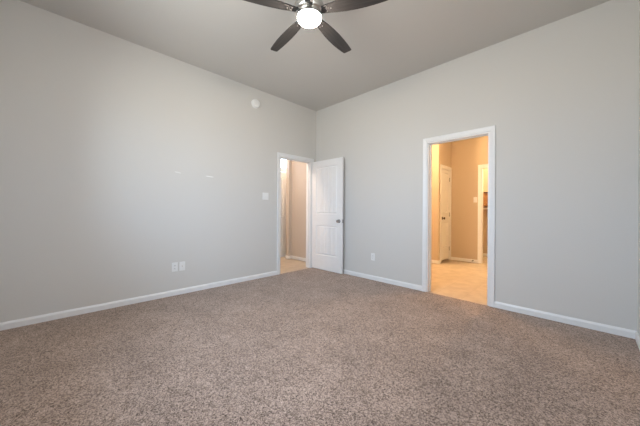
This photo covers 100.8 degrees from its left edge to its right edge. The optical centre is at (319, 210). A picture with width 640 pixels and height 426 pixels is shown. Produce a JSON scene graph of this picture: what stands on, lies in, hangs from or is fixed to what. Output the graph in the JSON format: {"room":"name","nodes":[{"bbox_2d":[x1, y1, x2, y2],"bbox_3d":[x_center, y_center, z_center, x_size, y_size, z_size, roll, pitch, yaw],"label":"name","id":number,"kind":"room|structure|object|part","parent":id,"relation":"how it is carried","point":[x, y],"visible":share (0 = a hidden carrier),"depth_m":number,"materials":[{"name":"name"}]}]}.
{"room":"empty bedroom","nodes":[
{"label":"empty bedroom","id":0,"kind":"room"},
{"bbox_2d":[0,0,315,322],"bbox_3d":[-1.693,-0.409,3.701,4.420,3.217,0.120,0,0,-45],"label":"wall","id":1,"kind":"structure","parent":0,"point":[122,161],"depth_m":3.03,"materials":[{"name":"paint"}]},
{"bbox_2d":[0,271,276,330],"bbox_3d":[-1.613,1.065,3.696,4.300,0.070,0.013,0,0,-45],"label":"baseboard","id":2,"kind":"structure","parent":1,"relation":"attached to","point":[88,309],"depth_m":3.00,"materials":[{"name":"paint"}]},
{"bbox_2d":[172,262,177,271],"bbox_3d":[-1.882,0.732,3.430,0.072,0.118,0.009,0,0,-45],"label":"wall outlet","id":3,"kind":"object","parent":1,"relation":"attached to","point":[174,265],"visible":1,"depth_m":3.43,"materials":[{"name":"white plastic"}]},
{"bbox_2d":[179,261,184,270],"bbox_3d":[-1.816,0.733,3.491,0.072,0.118,0.016,0,0,-45],"label":"outlet","id":4,"kind":"object","parent":1,"relation":"attached to","point":[181,264],"visible":1,"depth_m":3.48,"materials":[{"name":"white plastic"}]},
{"bbox_2d":[251,99,259,108],"bbox_3d":[-1.022,-1.716,4.237,0.144,0.144,0.055,0,0,-45],"label":"smoke detector","id":5,"kind":"object","parent":1,"relation":"attached to","point":[255,103],"visible":1,"depth_m":4.21,"materials":[{"name":"white plastic"}]},
{"bbox_2d":[262,193,268,199],"bbox_3d":[-0.904,-0.240,4.394,0.118,0.118,0.010,0,0,-45],"label":"light switch","id":6,"kind":"object","parent":1,"relation":"attached to","point":[265,196],"visible":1,"depth_m":4.39,"materials":[{"name":"white plastic"}]},
{"bbox_2d":[277,152,313,274],"bbox_3d":[-0.480,0.050,4.909,0.852,2.114,0.156,0,0,-45],"label":"trim","id":7,"kind":"structure","parent":1,"relation":"attached to","point":[308,161],"depth_m":5.12,"materials":[{"name":"paint"}]},
{"bbox_2d":[312,157,343,273],"bbox_3d":[0.123,0.083,4.875,0.762,2.032,0.153,0,0,44],"label":"door","id":8,"kind":"structure","parent":1,"relation":"in","point":[327,175],"depth_m":4.83,"materials":[{"name":"paint"}]},
{"bbox_2d":[286,160,291,255],"bbox_3d":[-0.716,-0.239,6.125,0.085,2.890,0.100,0,0,-45],"label":"wall","id":9,"kind":"structure","parent":0,"point":[289,162],"depth_m":6.09,"materials":[{"name":"paint"}]},
{"bbox_2d":[292,161,305,261],"bbox_3d":[-0.326,-0.237,5.864,0.100,2.890,1.020,0,0,-45],"label":"wall","id":10,"kind":"structure","parent":0,"point":[298,168],"depth_m":5.93,"materials":[{"name":"paint"}]},
{"bbox_2d":[285,255,305,261],"bbox_3d":[-0.405,1.073,5.794,0.098,0.070,1.020,0,0,-45],"label":"baseboard","id":11,"kind":"structure","parent":10,"relation":"attached to","point":[286,256],"depth_m":6.00,"materials":[{"name":"paint"}]},
{"bbox_2d":[20,0,610,110],"bbox_3d":[-0.160,-2.008,2.253,4.340,0.100,4.121,0,0,-45],"label":"ceiling","id":12,"kind":"structure","parent":0,"point":[390,41],"depth_m":2.92,"materials":[{"name":"paint"}]},
{"bbox_2d":[244,0,387,52],"bbox_3d":[-0.085,-1.748,2.217,1.234,0.420,1.229,0,0,-45],"label":"ceiling fan","id":13,"kind":"object","parent":12,"relation":"hanging from","point":[309,13],"visible":1,"depth_m":2.13,"materials":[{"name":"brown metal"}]},
{"bbox_3d":[-0.441,-1.632,2.060,0.555,0.027,0.116,0,0,-18],"label":"fan blade","id":14,"kind":"part","parent":13,"relation":"part of","materials":[{"name":"brown wood"}]},
{"bbox_3d":[-0.311,-1.631,2.478,0.115,0.027,0.555,0,0,-36],"label":"fan blade","id":15,"kind":"part","parent":13,"relation":"part of","materials":[{"name":"brown wood"}]},
{"bbox_3d":[-0.088,-1.562,2.180,0.194,0.048,0.194,0,0,-45],"label":"lamp shade","id":16,"kind":"part","parent":13,"relation":"part of","materials":[{"name":"white glass"}]},
{"bbox_3d":[0.127,-1.629,2.484,0.116,0.027,0.555,0,0,36],"label":"fan blade","id":17,"kind":"part","parent":13,"relation":"part of","materials":[{"name":"brown wood"}]},
{"bbox_3d":[0.268,-1.628,2.070,0.555,0.027,0.116,0,0,18],"label":"fan blade","id":18,"kind":"part","parent":13,"relation":"part of","materials":[{"name":"brown wood"}]},
{"bbox_2d":[0,256,639,425],"bbox_3d":[0.791,1.170,4.255,8.500,0.110,5.710,0,0,-45],"label":"floor","id":19,"kind":"structure","parent":0,"point":[309,346],"depth_m":1.94,"materials":[{"name":"carpet"}]},
{"bbox_2d":[432,144,440,263],"bbox_3d":[2.036,-0.222,6.139,0.100,2.890,1.440,0,0,-45],"label":"wall","id":20,"kind":"structure","parent":0,"point":[436,149],"depth_m":5.64,"materials":[{"name":"paint"}]},
{"bbox_2d":[441,142,450,166],"bbox_3d":[2.762,-0.218,5.916,0.615,2.890,0.100,0,0,-45],"label":"wall","id":21,"kind":"structure","parent":0,"point":[445,147],"depth_m":5.89,"materials":[{"name":"paint"}]},
{"bbox_2d":[441,169,449,259],"bbox_3d":[2.795,0.089,5.870,0.483,1.985,0.094,0,0,-45],"label":"door","id":22,"kind":"structure","parent":21,"relation":"in","point":[445,174],"depth_m":5.88,"materials":[{"name":"paint"}]},
{"bbox_2d":[440,164,451,262],"bbox_3d":[2.758,0.070,5.901,0.626,2.114,0.118,0,0,-45],"label":"trim","id":23,"kind":"structure","parent":21,"relation":"attached to","point":[444,167],"depth_m":6.04,"materials":[{"name":"paint"}]},
{"bbox_2d":[451,136,487,263],"bbox_3d":[3.425,-0.213,5.757,0.100,2.890,3.940,0,0,-45],"label":"wall","id":24,"kind":"structure","parent":0,"point":[466,155],"depth_m":5.88,"materials":[{"name":"paint"}]},
{"bbox_2d":[432,257,476,263],"bbox_3d":[3.123,1.095,5.465,0.728,0.070,3.940,0,0,-45],"label":"baseboard","id":25,"kind":"structure","parent":24,"relation":"attached to","point":[452,258],"depth_m":5.82,"materials":[{"name":"paint"}]},
{"bbox_2d":[477,164,487,263],"bbox_3d":[3.738,0.076,5.440,0.136,2.114,0.842,0,0,-45],"label":"trim","id":26,"kind":"structure","parent":24,"relation":"attached to","point":[483,166],"depth_m":5.67,"materials":[{"name":"paint"}]},
{"bbox_2d":[316,0,638,330],"bbox_3d":[1.398,-0.390,3.811,0.120,3.217,4.321,0,0,-45],"label":"wall","id":27,"kind":"structure","parent":0,"point":[561,97],"depth_m":2.84,"materials":[{"name":"paint"}]},
{"bbox_2d":[371,253,374,260],"bbox_3d":[0.852,0.744,4.262,0.009,0.118,0.072,0,0,-45],"label":"wall outlet","id":28,"kind":"object","parent":27,"relation":"attached to","point":[372,254],"visible":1,"depth_m":4.25,"materials":[{"name":"white plastic"}]},
{"bbox_2d":[422,125,495,306],"bbox_3d":[1.779,0.064,3.425,0.156,2.114,0.857,0,0,-45],"label":"trim","id":29,"kind":"structure","parent":27,"relation":"attached to","point":[490,131],"depth_m":3.39,"materials":[{"name":"paint"}]},
{"bbox_2d":[343,269,635,338],"bbox_3d":[1.341,1.083,3.764,0.013,0.070,4.081,0,0,-45],"label":"baseboard","id":30,"kind":"structure","parent":27,"relation":"attached to","point":[610,329],"depth_m":2.76,"materials":[{"name":"paint"}]},
{"bbox_2d":[483,168,487,256],"bbox_3d":[4.712,-0.205,6.064,0.100,2.890,2.560,0,0,-45],"label":"wall","id":31,"kind":"structure","parent":0,"point":[485,171],"depth_m":6.59,"materials":[{"name":"paint"}]},
{"bbox_2d":[483,192,487,205],"bbox_3d":[4.101,-0.277,6.407,0.285,0.345,1.010,0,0,-45],"label":"upper cabinet","id":32,"kind":"object","parent":31,"relation":"attached to","point":[485,194],"visible":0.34,"depth_m":6.36,"materials":[{"name":"brown wood"}]},
{"bbox_2d":[637,0,639,335],"bbox_3d":[1.268,-0.391,0.721,4.420,3.217,0.120,0,0,-45],"label":"wall","id":33,"kind":"structure","parent":0,"point":[638,295],"depth_m":2.28,"materials":[{"name":"paint"}]},
{"bbox_2d":[635,331,639,349],"bbox_3d":[1.254,1.083,0.811,4.300,0.070,0.013,0,0,-45],"label":"baseboard","id":34,"kind":"structure","parent":33,"relation":"attached to","point":[637,337],"depth_m":2.22,"materials":[{"name":"paint"}]},
{"bbox_3d":[-1.663,-0.245,5.706,3.250,2.890,0.120,0,0,-45],"label":"wall","id":35,"kind":"structure","parent":0,"visible":0},
{"bbox_2d":[280,172,285,255],"bbox_3d":[-1.108,0.076,6.190,0.874,2.030,0.103,0,0,-45],"label":"door","id":36,"kind":"structure","parent":35,"relation":"in","point":[283,174],"depth_m":6.42,"materials":[{"name":"paint"}]}
]}

